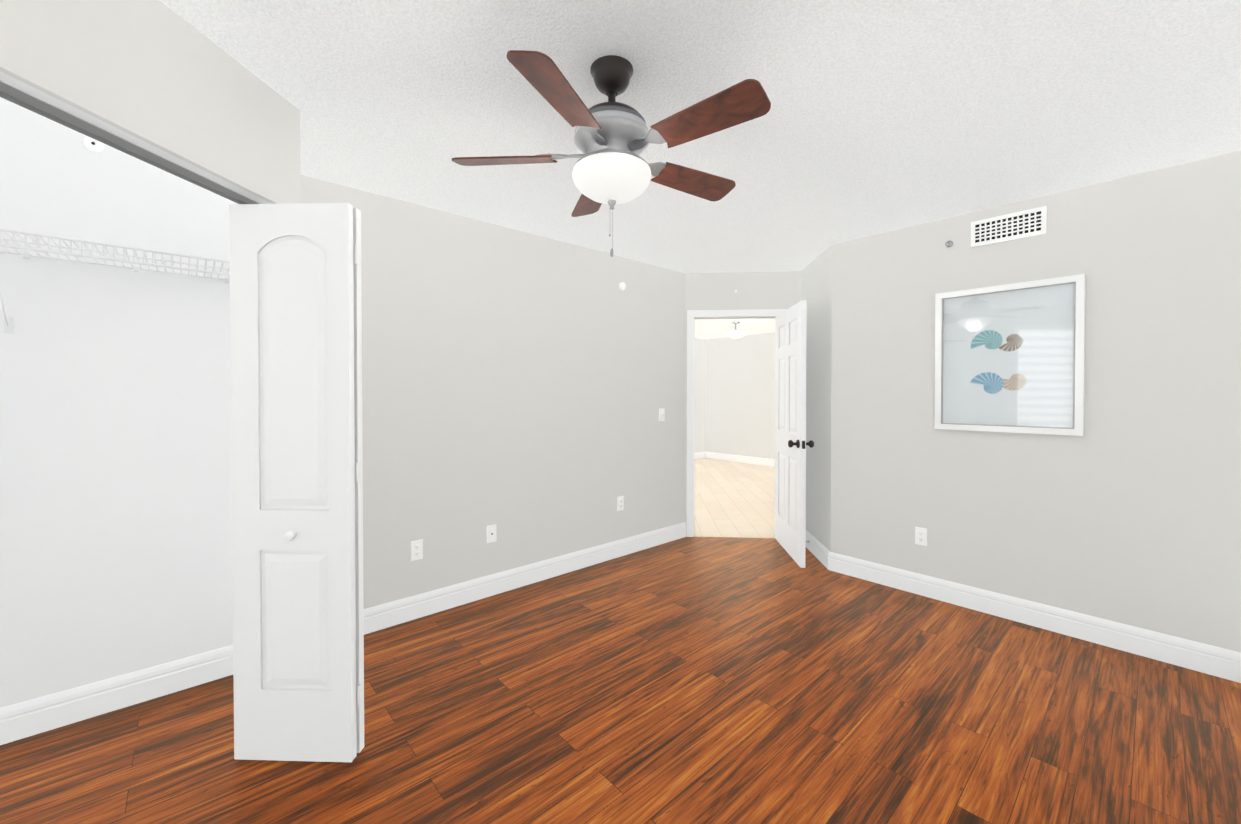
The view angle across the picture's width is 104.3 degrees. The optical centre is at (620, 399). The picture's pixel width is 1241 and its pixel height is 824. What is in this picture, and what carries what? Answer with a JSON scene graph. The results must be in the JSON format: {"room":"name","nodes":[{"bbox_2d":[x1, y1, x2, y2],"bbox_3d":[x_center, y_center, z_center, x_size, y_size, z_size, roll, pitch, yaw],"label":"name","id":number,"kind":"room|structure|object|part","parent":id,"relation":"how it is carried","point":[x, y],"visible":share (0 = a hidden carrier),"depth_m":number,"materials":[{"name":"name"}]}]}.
{"room":"empty bedroom","nodes":[
{"label":"empty bedroom","id":0,"kind":"room"},
{"bbox_2d":[0,0,299,203],"bbox_3d":[-1.635,0.097,0.752,2.104,2.440,2.536,-1,1,-42],"label":"wall","id":1,"kind":"structure","parent":0,"point":[158,84],"depth_m":1.36,"materials":[{"name":"white paint"}]},
{"bbox_2d":[229,203,363,761],"bbox_3d":[-1.166,0.299,1.733,0.442,1.990,0.113,0,1,2],"label":"bifold door","id":2,"kind":"structure","parent":1,"relation":"in","point":[296,437],"depth_m":1.72,"materials":[{"name":"white paint"}]},
{"bbox_2d":[0,99,684,707],"bbox_3d":[-1.377,0.074,2.771,5.409,2.440,0.120,-1,1,-42],"label":"wall","id":3,"kind":"structure","parent":0,"point":[115,485],"depth_m":2.25,"materials":[{"name":"white paint"}]},
{"bbox_2d":[83,137,104,152],"bbox_3d":[-2.151,-1.042,1.968,0.060,0.060,0.019,-1,1,-42],"label":"sprinkler head","id":4,"kind":"object","parent":3,"relation":"attached to","point":[91,144],"visible":0.96,"depth_m":1.96,"materials":[{"name":"white plastic"}]},
{"bbox_2d":[0,228,229,333],"bbox_3d":[-2.325,-0.403,1.558,1.843,0.311,0.406,-1,1,-42],"label":"wire shelf","id":5,"kind":"object","parent":3,"relation":"attached to","point":[8,325],"visible":0.77,"depth_m":1.80,"materials":[{"name":"white metal"}]},
{"bbox_2d":[0,645,232,744],"bbox_3d":[-2.500,1.239,1.682,1.964,0.135,0.016,-1,1,-42],"label":"baseboard","id":6,"kind":"structure","parent":3,"relation":"attached to","point":[28,718],"depth_m":2.01,"materials":[{"name":"white wood"}]},
{"bbox_2d":[411,539,422,560],"bbox_3d":[-1.202,0.893,2.849,0.070,0.115,0.010,-1,1,-42],"label":"electrical outlet","id":7,"kind":"object","parent":3,"relation":"attached to","point":[417,550],"visible":1,"depth_m":2.85,"materials":[{"name":"white plastic"}]},
{"bbox_2d":[487,524,496,542],"bbox_3d":[-0.844,0.885,3.168,0.070,0.115,0.014,-1,1,-42],"label":"electrical outlet","id":8,"kind":"object","parent":3,"relation":"attached to","point":[491,534],"visible":1,"depth_m":3.17,"materials":[{"name":"white plastic"}]},
{"bbox_2d":[363,522,685,634],"bbox_3d":[-0.546,1.219,3.440,3.095,0.135,0.016,-1,1,-42],"label":"baseboard","id":9,"kind":"structure","parent":3,"relation":"attached to","point":[389,614],"depth_m":3.23,"materials":[{"name":"white wood"}]},
{"bbox_2d":[617,496,623,510],"bbox_3d":[0.002,0.851,3.932,0.070,0.115,0.010,-1,1,-42],"label":"electrical outlet","id":10,"kind":"object","parent":3,"relation":"attached to","point":[620,502],"visible":1,"depth_m":3.93,"materials":[{"name":"white plastic"}]},
{"bbox_2d":[619,282,625,290],"bbox_3d":[0.021,-0.919,3.921,0.068,0.067,0.023,-1,1,-42],"label":"smoke detector","id":11,"kind":"object","parent":3,"relation":"attached to","point":[622,286],"visible":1,"depth_m":3.91,"materials":[{"name":"white plastic"}]},
{"bbox_2d":[659,408,664,420],"bbox_3d":[0.369,0.137,4.249,0.070,0.115,0.018,-1,1,-42],"label":"light switch","id":12,"kind":"object","parent":3,"relation":"attached to","point":[661,414],"visible":1,"depth_m":4.25,"materials":[{"name":"white plastic"}]},
{"bbox_2d":[0,536,1240,823],"bbox_3d":[-0.004,1.356,1.747,6.059,0.100,3.520,-1,1,-42],"label":"floor","id":13,"kind":"structure","parent":0,"point":[724,680],"depth_m":1.92,"materials":[{"name":"brown wood"}]},
{"bbox_2d":[159,0,1240,339],"bbox_3d":[1.816,-1.201,3.194,11.700,0.100,12.500,-1,1,-42],"label":"ceiling","id":14,"kind":"structure","parent":0,"point":[881,116],"depth_m":1.84,"materials":[{"name":"paint"}]},
{"bbox_2d":[452,50,770,256],"bbox_3d":[-0.001,-0.812,1.661,1.060,0.642,1.057,-1,1,-42],"label":"ceiling fan","id":15,"kind":"object","parent":14,"relation":"hanging from","point":[611,125],"depth_m":1.56,"materials":[{"name":"brown wood"}]},
{"bbox_3d":[-0.030,-0.740,1.665,0.274,0.107,0.274,-1,1,-42],"label":"ceiling fan shade","id":16,"kind":"part","parent":15,"relation":"part of","materials":[{"name":"white glass"}]},
{"bbox_2d":[728,322,743,338],"bbox_3d":[1.797,-1.066,7.519,0.244,0.268,0.244,-1,1,-42],"label":"hall ceiling light","id":17,"kind":"object","parent":14,"relation":"hanging from","point":[735,333],"visible":1,"depth_m":7.45,"materials":[{"name":"white glass"}]},
{"bbox_2d":[694,338,705,452],"bbox_3d":[-0.610,0.016,7.900,6.210,2.440,0.120,-1,1,-42],"label":"wall","id":18,"kind":"structure","parent":0,"point":[700,345],"depth_m":9.83,"materials":[{"name":"white paint"}]},
{"bbox_2d":[694,452,703,459],"bbox_3d":[-0.531,1.169,7.892,6.060,0.135,0.016,-1,1,-42],"label":"baseboard","id":19,"kind":"structure","parent":18,"relation":"attached to","point":[699,455],"depth_m":9.80,"materials":[{"name":"white wood"}]},
{"bbox_2d":[694,458,774,537],"bbox_3d":[1.991,1.317,5.210,6.220,0.100,7.620,-1,1,-42],"label":"floor","id":20,"kind":"structure","parent":0,"point":[733,499],"depth_m":6.04,"materials":[{"name":"tile"}]},
{"bbox_2d":[706,332,774,458],"bbox_3d":[4.258,0.023,7.236,0.120,2.440,7.620,-1,1,-42],"label":"wall","id":21,"kind":"structure","parent":0,"point":[734,396],"depth_m":9.28,"materials":[{"name":"white paint"}]},
{"bbox_2d":[704,452,774,466],"bbox_3d":[4.208,1.176,7.204,0.016,0.135,7.380,-1,1,-42],"label":"baseboard","id":22,"kind":"structure","parent":21,"relation":"attached to","point":[710,455],"depth_m":9.30,"materials":[{"name":"white wood"}]},
{"bbox_2d":[685,271,800,535],"bbox_3d":[1.122,0.054,4.492,1.240,2.440,0.120,0,1,4],"label":"wall","id":23,"kind":"structure","parent":0,"point":[755,290],"depth_m":4.42,"materials":[{"name":"white paint"}]},
{"bbox_2d":[687,309,785,536],"bbox_3d":[1.065,0.228,4.498,0.894,2.094,0.156,0,1,4],"label":"door frame","id":24,"kind":"structure","parent":23,"relation":"attached to","point":[693,316],"depth_m":4.45,"materials":[{"name":"white wood"}]},
{"bbox_2d":[775,300,813,567],"bbox_3d":[1.402,0.261,3.991,0.596,2.015,0.582,-1,1,-42],"label":"entry door","id":25,"kind":"structure","parent":23,"relation":"in","point":[791,443],"depth_m":3.88,"materials":[{"name":"white paint"}]},
{"bbox_2d":[800,250,827,548],"bbox_3d":[1.726,0.059,4.109,0.591,2.440,0.712,-1,1,-42],"label":"wall","id":26,"kind":"structure","parent":0,"point":[814,277],"depth_m":3.93,"materials":[{"name":"white paint"}]},
{"bbox_2d":[828,150,1240,652],"bbox_3d":[2.279,0.072,2.933,0.120,2.440,1.950,-1,1,-42],"label":"wall","id":27,"kind":"structure","parent":0,"point":[1134,520],"depth_m":2.59,"materials":[{"name":"white paint"}]},
{"bbox_2d":[915,527,926,545],"bbox_3d":[1.980,0.904,3.177,0.010,0.115,0.070,-1,1,-42],"label":"electrical outlet","id":28,"kind":"object","parent":27,"relation":"attached to","point":[920,536],"visible":1,"depth_m":3.17,"materials":[{"name":"white plastic"}]},
{"bbox_2d":[945,240,952,246],"bbox_3d":[2.076,-0.984,3.048,0.011,0.042,0.042,-1,1,-42],"label":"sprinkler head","id":29,"kind":"object","parent":27,"relation":"attached to","point":[948,243],"visible":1,"depth_m":3.04,"materials":[{"name":"silver metal"}]},
{"bbox_2d":[971,206,1046,247],"bbox_3d":[2.270,-1.008,2.832,0.012,0.153,0.350,-1,1,-42],"label":"air vent","id":30,"kind":"object","parent":27,"relation":"in","point":[1018,225],"visible":1,"depth_m":2.82,"materials":[{"name":"white plastic"}]},
{"bbox_2d":[934,274,1084,435],"bbox_3d":[2.256,-0.239,2.842,0.029,0.865,0.690,-1,1,-42],"label":"picture","id":31,"kind":"object","parent":27,"relation":"attached to","point":[1009,357],"visible":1,"depth_m":2.81,"materials":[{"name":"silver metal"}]},
{"bbox_2d":[806,530,1240,682],"bbox_3d":[2.218,1.221,3.263,0.486,0.135,2.504,-1,1,-42],"label":"baseboard","id":32,"kind":"structure","parent":27,"relation":"attached to","point":[1189,654],"depth_m":2.69,"materials":[{"name":"white wood"}]}
]}

